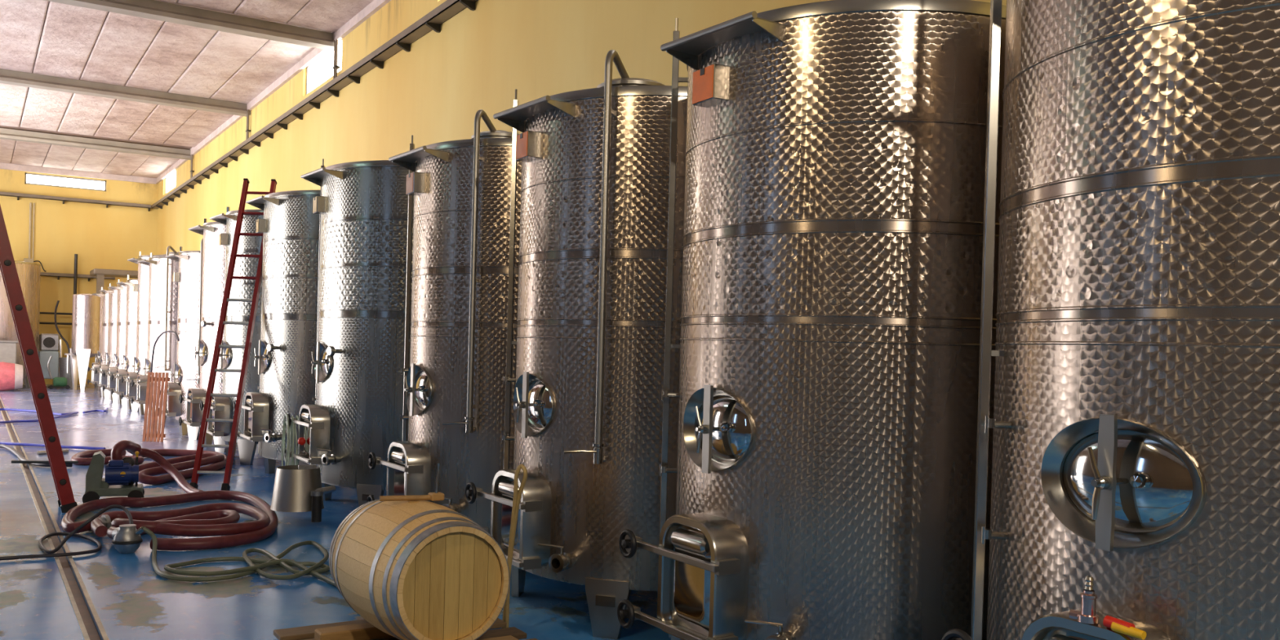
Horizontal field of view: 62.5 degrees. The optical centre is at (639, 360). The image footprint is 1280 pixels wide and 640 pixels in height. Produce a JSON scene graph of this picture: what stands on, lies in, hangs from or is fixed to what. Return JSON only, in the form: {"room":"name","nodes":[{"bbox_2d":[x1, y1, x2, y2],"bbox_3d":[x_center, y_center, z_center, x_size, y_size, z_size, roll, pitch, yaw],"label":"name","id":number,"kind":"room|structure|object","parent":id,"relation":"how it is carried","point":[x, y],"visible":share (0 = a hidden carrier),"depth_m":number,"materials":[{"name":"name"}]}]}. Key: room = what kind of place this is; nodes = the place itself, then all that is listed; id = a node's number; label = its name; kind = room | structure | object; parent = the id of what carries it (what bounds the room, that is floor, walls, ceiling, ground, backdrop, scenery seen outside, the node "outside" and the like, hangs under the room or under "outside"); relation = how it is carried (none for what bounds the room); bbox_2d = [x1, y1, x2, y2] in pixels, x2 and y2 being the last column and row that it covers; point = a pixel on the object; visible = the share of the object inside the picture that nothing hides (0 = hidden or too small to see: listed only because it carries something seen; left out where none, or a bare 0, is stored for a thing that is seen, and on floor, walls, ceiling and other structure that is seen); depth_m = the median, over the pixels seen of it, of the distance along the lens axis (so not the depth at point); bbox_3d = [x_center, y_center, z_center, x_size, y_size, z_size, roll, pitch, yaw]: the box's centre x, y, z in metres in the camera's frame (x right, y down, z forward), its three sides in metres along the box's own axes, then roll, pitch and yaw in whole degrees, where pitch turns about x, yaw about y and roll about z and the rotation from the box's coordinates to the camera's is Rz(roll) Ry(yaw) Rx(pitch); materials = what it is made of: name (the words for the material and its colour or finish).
{"room":"winery","nodes":[
{"label":"winery","id":0,"kind":"room"},
{"bbox_2d":[0,168,158,384],"bbox_3d":[-22.140,-2.855,33.434,12.400,7.150,0.300,1,1,-32],"label":"wall","id":1,"kind":"structure","parent":0,"point":[101,237],"depth_m":35.24,"materials":[{"name":"yellow paint"}]},
{"bbox_2d":[23,202,46,271],"bbox_3d":[-19.848,-4.062,34.606,0.642,2.238,0.119,1,1,-32],"label":"pipe","id":2,"kind":"object","parent":1,"relation":"attached to","point":[25,260],"visible":0.92,"depth_m":34.53,"materials":[{"name":"metal"}]},
{"bbox_2d":[24,172,106,191],"bbox_3d":[-19.152,-5.959,35.172,2.400,0.380,0.060,1,1,-32],"label":"window","id":3,"kind":"structure","parent":1,"relation":"in","point":[29,178],"depth_m":35.14,"materials":[{"name":"white glass"}]},
{"bbox_2d":[0,191,151,211],"bbox_3d":[-19.923,-5.337,34.474,7.170,0.210,0.200,1,1,-32],"label":"cable tray","id":4,"kind":"object","parent":1,"relation":"attached to","point":[107,203],"visible":1,"depth_m":35.07,"materials":[{"name":"metal"}]},
{"bbox_2d":[40,271,115,281],"bbox_3d":[-18.798,-2.794,35.261,2.200,0.210,0.200,1,1,-32],"label":"cable tray","id":5,"kind":"object","parent":1,"relation":"attached to","point":[52,274],"visible":0.75,"depth_m":35.03,"materials":[{"name":"metal"}]},
{"bbox_2d":[0,0,373,178],"bbox_3d":[-8.828,-5.976,12.590,13.000,0.316,49.600,1,1,-32],"label":"ceiling","id":6,"kind":"structure","parent":0,"point":[37,37],"depth_m":21.40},
{"bbox_2d":[0,384,671,639],"bbox_3d":[-9.032,1.462,12.673,13.000,0.300,49.600,1,1,-32],"label":"floor","id":7,"kind":"structure","parent":0,"point":[131,602],"depth_m":7.49,"materials":[{"name":"blue paint"}]},
{"bbox_2d":[0,340,17,390],"bbox_3d":[-19.015,0.110,30.941,1.260,1.450,0.860,1,1,-32],"label":"crate","id":8,"kind":"object","parent":7,"relation":"on","point":[8,348],"visible":0.49,"depth_m":30.81,"materials":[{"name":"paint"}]},
{"bbox_2d":[0,361,22,391],"bbox_3d":[-18.219,0.445,30.153,0.950,0.840,0.840,1,1,-32],"label":"barrel","id":9,"kind":"object","parent":7,"relation":"on","point":[11,374],"visible":1,"depth_m":29.99,"materials":[{"name":"plastic"}]},
{"bbox_2d":[0,261,40,387],"bbox_3d":[-19.940,-1.195,32.568,2.414,3.970,2.414,1,1,-32],"label":"tank","id":10,"kind":"object","parent":7,"relation":"on","point":[28,273],"visible":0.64,"depth_m":32.22,"materials":[{"name":"metal"}]},
{"bbox_2d":[0,444,72,466],"bbox_3d":[-8.497,1.271,14.372,3.359,0.056,0.642,2,1,37],"label":"hose","id":11,"kind":"object","parent":7,"relation":"on","point":[12,450],"visible":0.7,"depth_m":13.94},
{"bbox_2d":[0,204,77,512],"bbox_3d":[-5.821,-0.231,9.983,0.915,3.348,0.472,1,1,-32],"label":"ladder","id":12,"kind":"object","parent":7,"relation":"on","point":[66,501],"visible":0.98,"depth_m":9.85,"materials":[{"name":"red metal"}]},
{"bbox_2d":[0,408,78,423],"bbox_3d":[-12.366,1.094,21.302,2.125,0.044,3.894,1,1,-44],"label":"hose","id":13,"kind":"object","parent":7,"relation":"on","point":[60,415],"visible":0.78,"depth_m":21.72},
{"bbox_2d":[11,460,78,463],"bbox_3d":[-7.486,1.273,13.258,0.771,0.036,0.036,1,1,-10],"label":"rod","id":14,"kind":"object","parent":7,"relation":"on","point":[12,461],"visible":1,"depth_m":13.23,"materials":[{"name":"metal"}]},
{"bbox_2d":[39,333,62,386],"bbox_3d":[-18.830,-0.031,33.638,0.660,1.680,0.640,1,1,-32],"label":"machine","id":15,"kind":"object","parent":7,"relation":"on","point":[50,344],"visible":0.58,"depth_m":33.40,"materials":[{"name":"metal"}]},
{"bbox_2d":[53,300,70,357],"bbox_3d":[-18.428,-0.576,33.702,0.768,2.724,0.210,2,1,22],"label":"hose","id":16,"kind":"object","parent":15,"relation":"attached to","point":[58,301],"visible":0.76,"depth_m":33.71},
{"bbox_2d":[0,441,105,449],"bbox_3d":[-8.712,1.258,15.593,1.820,0.044,0.069,2,1,13],"label":"hose","id":17,"kind":"object","parent":7,"relation":"on","point":[1,442],"visible":0.8,"depth_m":15.61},
{"bbox_2d":[36,448,68,454],"bbox_3d":[-8.242,1.280,14.792,0.056,0.055,0.405,2,1,37],"label":"rod","id":18,"kind":"object","parent":7,"relation":"on","point":[38,452],"visible":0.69,"depth_m":14.68,"materials":[{"name":"grey metal"}]},
{"bbox_2d":[0,396,109,639],"bbox_3d":[-7.830,1.358,13.433,0.114,0.056,49.000,1,1,-32],"label":"channel","id":19,"kind":"object","parent":7,"relation":"on","point":[87,627],"visible":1,"depth_m":7.83,"materials":[{"name":"grey metal"}]},
{"bbox_2d":[39,253,77,324],"bbox_3d":[-19.367,-1.393,34.703,1.430,4.351,0.100,1,1,-32],"label":"pipe","id":20,"kind":"object","parent":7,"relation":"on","point":[75,275],"visible":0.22,"depth_m":34.99,"materials":[{"name":"metal"}]},
{"bbox_2d":[47,355,70,389],"bbox_3d":[-17.766,0.350,32.203,0.630,1.009,0.380,1,1,-32],"label":"pump","id":21,"kind":"object","parent":7,"relation":"on","point":[58,382],"visible":1,"depth_m":32.09,"materials":[{"name":"metal"}]},
{"bbox_2d":[0,504,133,560],"bbox_3d":[-5.188,1.306,8.043,2.316,0.310,0.986,1,1,-32],"label":"cable","id":22,"kind":"object","parent":7,"relation":"on","point":[51,553],"visible":0.99,"depth_m":8.31,"materials":[{"name":"rubber"}]},
{"bbox_2d":[58,357,79,388],"bbox_3d":[-17.865,0.368,32.983,0.620,0.950,0.620,1,1,-32],"label":"tub","id":23,"kind":"object","parent":7,"relation":"on","point":[62,361],"visible":0.38,"depth_m":32.73,"materials":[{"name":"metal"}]},
{"bbox_2d":[63,293,100,391],"bbox_3d":[-16.819,-0.581,31.879,0.988,2.930,0.938,1,1,-32],"label":"tank","id":24,"kind":"object","parent":7,"relation":"on","point":[86,313],"visible":0.87,"depth_m":31.55,"materials":[{"name":"metal"}]},
{"bbox_2d":[63,353,74,373],"bbox_3d":[-17.251,0.071,31.942,0.350,0.600,0.400,1,1,-32],"label":"metal container","id":25,"kind":"object","parent":24,"relation":"attached to","point":[72,356],"depth_m":31.85,"materials":[{"name":"metal"}]},
{"bbox_2d":[82,408,108,413],"bbox_3d":[-11.789,1.091,23.060,0.291,0.044,1.336,1,1,-6],"label":"hose","id":26,"kind":"object","parent":7,"relation":"on","point":[107,409],"visible":1,"depth_m":22.94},
{"bbox_2d":[87,287,109,398],"bbox_3d":[-14.173,-0.509,28.903,1.647,2.997,1.412,1,1,-32],"label":"tank","id":27,"kind":"object","parent":7,"relation":"on","point":[104,296],"visible":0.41,"depth_m":28.37,"materials":[{"name":"metal"}]},
{"bbox_2d":[94,283,118,402],"bbox_3d":[-13.100,-0.476,27.215,1.648,3.027,1.414,1,1,-32],"label":"tank","id":28,"kind":"object","parent":7,"relation":"on","point":[112,311],"visible":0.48,"depth_m":26.69,"materials":[{"name":"metal"}]},
{"bbox_2d":[82,440,144,502],"bbox_3d":[-5.368,1.125,10.779,0.549,0.617,0.675,1,1,-24],"label":"pump","id":29,"kind":"object","parent":7,"relation":"on","point":[121,474],"visible":0.96,"depth_m":10.54,"materials":[{"name":"grey paint"}]},
{"bbox_2d":[89,268,137,387],"bbox_3d":[-16.910,-1.037,34.378,1.800,3.780,1.400,1,1,-32],"label":"gantry","id":30,"kind":"object","parent":7,"relation":"on","point":[100,273],"visible":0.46,"depth_m":33.55,"materials":[{"name":"grey metal"}]},
{"bbox_2d":[102,279,127,406],"bbox_3d":[-12.082,-0.440,25.612,1.648,3.047,1.414,1,1,-32],"label":"tank","id":31,"kind":"object","parent":7,"relation":"on","point":[122,290],"visible":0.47,"depth_m":25.09,"materials":[{"name":"metal"}]},
{"bbox_2d":[111,275,138,411],"bbox_3d":[-11.117,-0.412,24.092,1.648,3.077,1.414,1,1,-32],"label":"tank","id":32,"kind":"object","parent":7,"relation":"on","point":[131,296],"visible":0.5,"depth_m":23.57,"materials":[{"name":"metal"}]},
{"bbox_2d":[111,524,144,553],"bbox_3d":[-4.021,1.388,8.266,0.225,0.220,0.308,1,1,-32],"label":"strainer","id":33,"kind":"object","parent":7,"relation":"on","point":[127,539],"visible":1,"depth_m":8.17,"materials":[{"name":"metal"}]},
{"bbox_2d":[134,526,144,535],"bbox_3d":[-3.892,1.323,8.207,0.079,0.071,0.040,2,1,13],"label":"outlet","id":34,"kind":"object","parent":33,"relation":"attached to","point":[140,531],"depth_m":8.19,"materials":[{"name":"metal"}]},
{"bbox_2d":[120,251,174,414],"bbox_3d":[-10.036,-0.575,22.546,1.808,3.497,1.574,1,1,-32],"label":"tank","id":35,"kind":"object","parent":7,"relation":"on","point":[141,288],"visible":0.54,"depth_m":21.98,"materials":[{"name":"metal"}]},
{"bbox_2d":[71,448,227,484],"bbox_3d":[-6.201,1.285,13.571,1.881,0.191,3.426,1,1,-32],"label":"hose","id":36,"kind":"object","parent":7,"relation":"on","point":[148,472],"visible":0.66,"depth_m":13.46,"materials":[{"name":"rubber"}]},
{"bbox_2d":[130,245,178,423],"bbox_3d":[-9.142,-0.512,21.137,1.808,3.452,1.574,1,1,-32],"label":"tank","id":37,"kind":"object","parent":7,"relation":"on","point":[162,316],"visible":0.41,"depth_m":20.47,"materials":[{"name":"metal"}]},
{"bbox_2d":[142,372,169,441],"bbox_3d":[-7.819,0.742,17.024,0.350,1.112,0.191,2,1,-2],"label":"panel","id":38,"kind":"object","parent":7,"relation":"on","point":[151,433],"visible":1,"depth_m":17.01,"materials":[{"name":"brown wood"}]},
{"bbox_2d":[127,448,204,493],"bbox_3d":[-5.092,1.161,11.202,0.599,0.536,0.971,1,1,-42],"label":"hose","id":39,"kind":"object","parent":7,"relation":"on","point":[161,460],"visible":0.78,"depth_m":11.50,"materials":[{"name":"rubber"}]},
{"bbox_2d":[61,490,278,551],"bbox_3d":[-4.217,1.382,9.579,1.833,0.221,2.819,1,1,-32],"label":"hose","id":40,"kind":"object","parent":7,"relation":"on","point":[216,520],"visible":0.92,"depth_m":9.12,"materials":[{"name":"rubber"}]},
{"bbox_2d":[158,238,203,439],"bbox_3d":[-7.235,-0.372,18.169,1.847,3.342,1.612,1,1,-32],"label":"tank","id":41,"kind":"object","parent":7,"relation":"on","point":[188,278],"visible":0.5,"depth_m":17.54,"materials":[{"name":"metal"}]},
{"bbox_2d":[150,330,179,373],"bbox_3d":[-8.151,-0.116,18.050,0.032,0.812,2.942,1,1,-32],"label":"hose","id":42,"kind":"object","parent":41,"relation":"attached to","point":[166,331],"visible":0.94,"depth_m":18.78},
{"bbox_2d":[178,218,226,453],"bbox_3d":[-6.028,-0.421,16.328,1.908,3.547,1.674,1,1,-32],"label":"tank","id":43,"kind":"object","parent":7,"relation":"on","point":[213,255],"visible":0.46,"depth_m":15.71,"materials":[{"name":"metal"}]},
{"bbox_2d":[199,206,263,465],"bbox_3d":[-5.106,-0.385,14.876,1.908,3.557,1.674,1,1,-32],"label":"tank","id":44,"kind":"object","parent":7,"relation":"on","point":[221,407],"visible":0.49,"depth_m":14.21,"materials":[{"name":"metal"}]},
{"bbox_2d":[189,177,276,490],"bbox_3d":[-4.823,-0.442,12.608,0.429,3.774,2.103,1,1,-6],"label":"ladder","id":45,"kind":"object","parent":7,"relation":"on","point":[225,486],"visible":0.87,"depth_m":12.43,"materials":[{"name":"red metal"}]},
{"bbox_2d":[142,526,336,586],"bbox_3d":[-2.789,1.431,7.675,1.295,0.212,2.078,1,1,-32],"label":"hose","id":46,"kind":"object","parent":7,"relation":"on","point":[285,563],"visible":0.94,"depth_m":7.64,"materials":[{"name":"rubber"}]},
{"bbox_2d":[233,190,320,473],"bbox_3d":[-3.629,-0.316,13.150,2.544,3.540,2.314,1,1,-32],"label":"tank","id":47,"kind":"object","parent":7,"relation":"on","point":[289,227],"visible":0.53,"depth_m":12.22,"materials":[{"name":"metal"}]},
{"bbox_2d":[270,464,335,522],"bbox_3d":[-3.151,1.220,9.804,0.519,0.490,0.573,1,1,-32],"label":"bucket","id":48,"kind":"object","parent":7,"relation":"on","point":[296,488],"visible":1,"depth_m":9.64,"materials":[{"name":"metal"}]},
{"bbox_2d":[281,159,413,506],"bbox_3d":[-2.299,-0.296,11.032,2.571,3.620,2.314,1,1,-32],"label":"tank","id":49,"kind":"object","parent":7,"relation":"on","point":[362,206],"depth_m":10.07,"materials":[{"name":"metal"}]},
{"bbox_2d":[297,437,306,444],"bbox_3d":[-3.339,0.793,10.403,0.080,0.080,0.080,1,1,-32],"label":"ball","id":50,"kind":"object","parent":49,"relation":"attached to","point":[301,441],"visible":1,"depth_m":10.38,"materials":[{"name":"plastic"}]},
{"bbox_2d":[273,617,537,639],"bbox_3d":[-1.103,1.552,5.452,1.200,0.115,1.470,1,1,-32],"label":"pallet","id":51,"kind":"object","parent":7,"relation":"on","point":[304,633],"visible":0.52,"depth_m":5.79,"materials":[{"name":"brown wood"}]},
{"bbox_2d":[314,622,394,639],"bbox_3d":[-1.315,1.451,5.724,0.870,0.070,0.120,1,1,-32],"label":"board","id":52,"kind":"object","parent":51,"relation":"on","point":[363,631],"visible":0.28,"depth_m":5.55,"materials":[{"name":"brown wood"}]},
{"bbox_2d":[478,635,518,639],"bbox_3d":[-1.009,1.464,5.242,0.870,0.070,0.120,1,1,-32],"label":"board","id":53,"kind":"object","parent":51,"relation":"on","point":[509,637],"visible":1,"depth_m":5.45,"materials":[{"name":"brown wood"}]},
{"bbox_2d":[328,499,509,639],"bbox_3d":[-1.165,1.075,5.470,0.696,0.700,0.950,1,1,-35],"label":"wine barrel","id":54,"kind":"object","parent":53,"relation":"on","point":[413,570],"visible":0.96,"depth_m":5.13,"materials":[{"name":"brown wood"}]},
{"bbox_2d":[379,462,444,501],"bbox_3d":[-1.176,0.628,5.451,0.325,0.192,0.072,1,1,-24],"label":"tool","id":55,"kind":"object","parent":54,"relation":"on","point":[433,496],"visible":1,"depth_m":5.46,"materials":[{"name":"brown wood"}]},
{"bbox_2d":[367,109,521,534],"bbox_3d":[-1.028,-0.144,8.680,2.144,3.437,1.914,1,1,-32],"label":"tank","id":56,"kind":"object","parent":7,"relation":"on","point":[454,391],"visible":0.52,"depth_m":7.90,"materials":[{"name":"metal"}]},
{"bbox_2d":[400,413,408,421],"bbox_3d":[-1.935,0.470,8.723,0.094,0.060,0.068,1,1,-32],"label":"tap","id":57,"kind":"object","parent":56,"relation":"on","point":[402,416],"depth_m":8.71,"materials":[{"name":"metal"}]},
{"bbox_2d":[400,366,408,373],"bbox_3d":[-1.924,0.080,8.719,0.094,0.060,0.068,1,1,-32],"label":"tap","id":58,"kind":"object","parent":56,"relation":"on","point":[402,370],"depth_m":8.71,"materials":[{"name":"metal"}]},
{"bbox_2d":[501,464,527,628],"bbox_3d":[-0.736,1.083,6.041,0.060,1.004,0.258,1,1,-32],"label":"tubing","id":59,"kind":"object","parent":7,"relation":"on","point":[517,496],"visible":0.8,"depth_m":6.01,"materials":[{"name":"silver metal"}]},
{"bbox_2d":[465,49,687,639],"bbox_3d":[0.033,-0.096,7.009,2.144,3.437,1.914,1,1,-32],"label":"tank","id":60,"kind":"object","parent":7,"relation":"on","point":[588,403],"visible":0.63,"depth_m":6.21,"materials":[{"name":"metal"}]},
{"bbox_2d":[501,433,514,442],"bbox_3d":[-0.873,0.518,7.052,0.094,0.060,0.068,1,1,-32],"label":"tap","id":61,"kind":"object","parent":60,"relation":"on","point":[503,437],"depth_m":7.04,"materials":[{"name":"metal"}]},
{"bbox_2d":[502,375,515,384],"bbox_3d":[-0.863,0.128,7.048,0.094,0.060,0.068,1,1,-32],"label":"tap","id":62,"kind":"object","parent":60,"relation":"on","point":[504,379],"depth_m":7.04,"materials":[{"name":"metal"}]},
{"bbox_2d":[617,0,1006,639],"bbox_3d":[1.062,-0.046,5.389,2.144,3.430,1.914,1,1,-32],"label":"tank","id":63,"kind":"object","parent":7,"relation":"on","point":[835,155],"visible":0.87,"depth_m":4.57,"materials":[{"name":"metal"}]},
{"bbox_2d":[659,464,677,475],"bbox_3d":[0.155,0.564,5.432,0.094,0.060,0.068,1,1,-32],"label":"tap","id":64,"kind":"object","parent":63,"relation":"on","point":[662,468],"depth_m":5.42,"materials":[{"name":"metal"}]},
{"bbox_2d":[661,388,679,399],"bbox_3d":[0.166,0.174,5.427,0.094,0.060,0.068,1,1,-32],"label":"tap","id":65,"kind":"object","parent":63,"relation":"on","point":[664,393],"depth_m":5.42,"materials":[{"name":"metal"}]},
{"bbox_2d":[942,0,1279,639],"bbox_3d":[2.160,0.003,3.659,2.144,3.430,1.914,1,1,-32],"label":"tank","id":66,"kind":"object","parent":7,"relation":"on","point":[1135,422],"visible":1,"depth_m":3.17,"materials":[{"name":"metal"}]},
{"bbox_2d":[981,526,1008,543],"bbox_3d":[1.254,0.613,3.702,0.094,0.060,0.068,1,1,-32],"label":"tap","id":67,"kind":"object","parent":66,"relation":"on","point":[987,534],"depth_m":3.69,"materials":[{"name":"metal"}]},
{"bbox_2d":[984,415,1012,432],"bbox_3d":[1.265,0.223,3.697,0.094,0.060,0.068,1,1,-32],"label":"tap","id":68,"kind":"object","parent":66,"relation":"on","point":[1006,424],"depth_m":3.69,"materials":[{"name":"metal"}]},
{"bbox_2d":[1069,575,1098,623],"bbox_3d":[1.319,0.703,3.123,0.060,0.136,0.083,1,1,-32],"label":"fitting","id":69,"kind":"object","parent":66,"relation":"on","point":[1087,615],"visible":1,"depth_m":3.10,"materials":[{"name":"silver metal"}]},
{"bbox_2d":[1102,615,1146,639],"bbox_3d":[1.387,0.761,3.011,0.037,0.040,0.122,1,1,-32],"label":"handle","id":70,"kind":"object","parent":66,"relation":"on","point":[1116,624],"visible":1,"depth_m":3.00,"materials":[{"name":"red plastic"}]},
{"bbox_2d":[156,0,1006,254],"bbox_3d":[-3.572,-2.153,16.037,0.300,7.150,49.000,1,1,-32],"label":"wall","id":71,"kind":"structure","parent":0,"point":[433,92],"depth_m":14.57,"materials":[{"name":"yellow paint"}]},
{"bbox_2d":[0,128,193,159],"bbox_3d":[-18.348,-6.142,27.573,12.400,0.260,0.300,1,1,-32],"label":"beam","id":72,"kind":"structure","parent":71,"relation":"attached to","point":[5,134],"depth_m":29.44,"materials":[{"name":"grey metal"}]},
{"bbox_2d":[0,68,250,116],"bbox_3d":[-14.355,-5.963,21.285,12.400,0.260,0.300,1,1,-32],"label":"beam","id":73,"kind":"structure","parent":71,"relation":"attached to","point":[6,77],"depth_m":23.08,"materials":[{"name":"grey metal"}]},
{"bbox_2d":[164,169,176,193],"bbox_3d":[-15.324,-5.872,34.536,0.060,0.630,2.600,1,1,-32],"label":"window","id":74,"kind":"structure","parent":71,"relation":"in","point":[171,179],"depth_m":34.80,"materials":[{"name":"white glass"}]},
{"bbox_2d":[44,0,333,50],"bbox_3d":[-10.658,-5.797,15.462,12.400,0.260,0.300,1,1,-32],"label":"beam","id":75,"kind":"structure","parent":71,"relation":"attached to","point":[148,9],"depth_m":17.61,"materials":[{"name":"grey metal"}]},
{"bbox_2d":[190,154,194,177],"bbox_3d":[-13.030,-5.601,30.663,0.088,0.800,0.150,1,1,-32],"label":"conduit","id":76,"kind":"object","parent":71,"relation":"attached to","point":[192,155],"visible":0.73,"depth_m":30.60,"materials":[{"name":"metal"}]},
{"bbox_2d":[0,0,391,184],"bbox_3d":[-8.834,-5.765,12.592,12.400,0.240,49.000,1,1,-32],"label":"trim","id":77,"kind":"structure","parent":71,"relation":"attached to","point":[375,6],"depth_m":25.71,"materials":[{"name":"paint"}]},
{"bbox_2d":[245,109,250,139],"bbox_3d":[-9.091,-5.424,24.460,0.088,0.800,0.150,1,1,-32],"label":"conduit","id":78,"kind":"object","parent":71,"relation":"attached to","point":[247,131],"visible":0.73,"depth_m":24.40,"materials":[{"name":"metal"}]},
{"bbox_2d":[151,0,478,208],"bbox_3d":[-3.714,-4.686,15.873,0.200,0.210,48.999,1,1,-32],"label":"cable tray","id":79,"kind":"object","parent":71,"relation":"attached to","point":[433,20],"visible":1,"depth_m":17.96,"materials":[{"name":"metal"}]},
{"bbox_2d":[306,39,342,94],"bbox_3d":[-5.826,-5.445,19.577,0.060,0.630,2.550,1,1,-32],"label":"window","id":80,"kind":"structure","parent":71,"relation":"in","point":[320,70],"depth_m":19.82,"materials":[{"name":"white glass"}]},
{"bbox_2d":[332,39,340,79],"bbox_3d":[-5.350,-5.256,18.569,0.088,0.800,0.150,1,1,-32],"label":"conduit","id":81,"kind":"object","parent":71,"relation":"attached to","point":[335,67],"visible":0.73,"depth_m":18.51,"materials":[{"name":"metal"}]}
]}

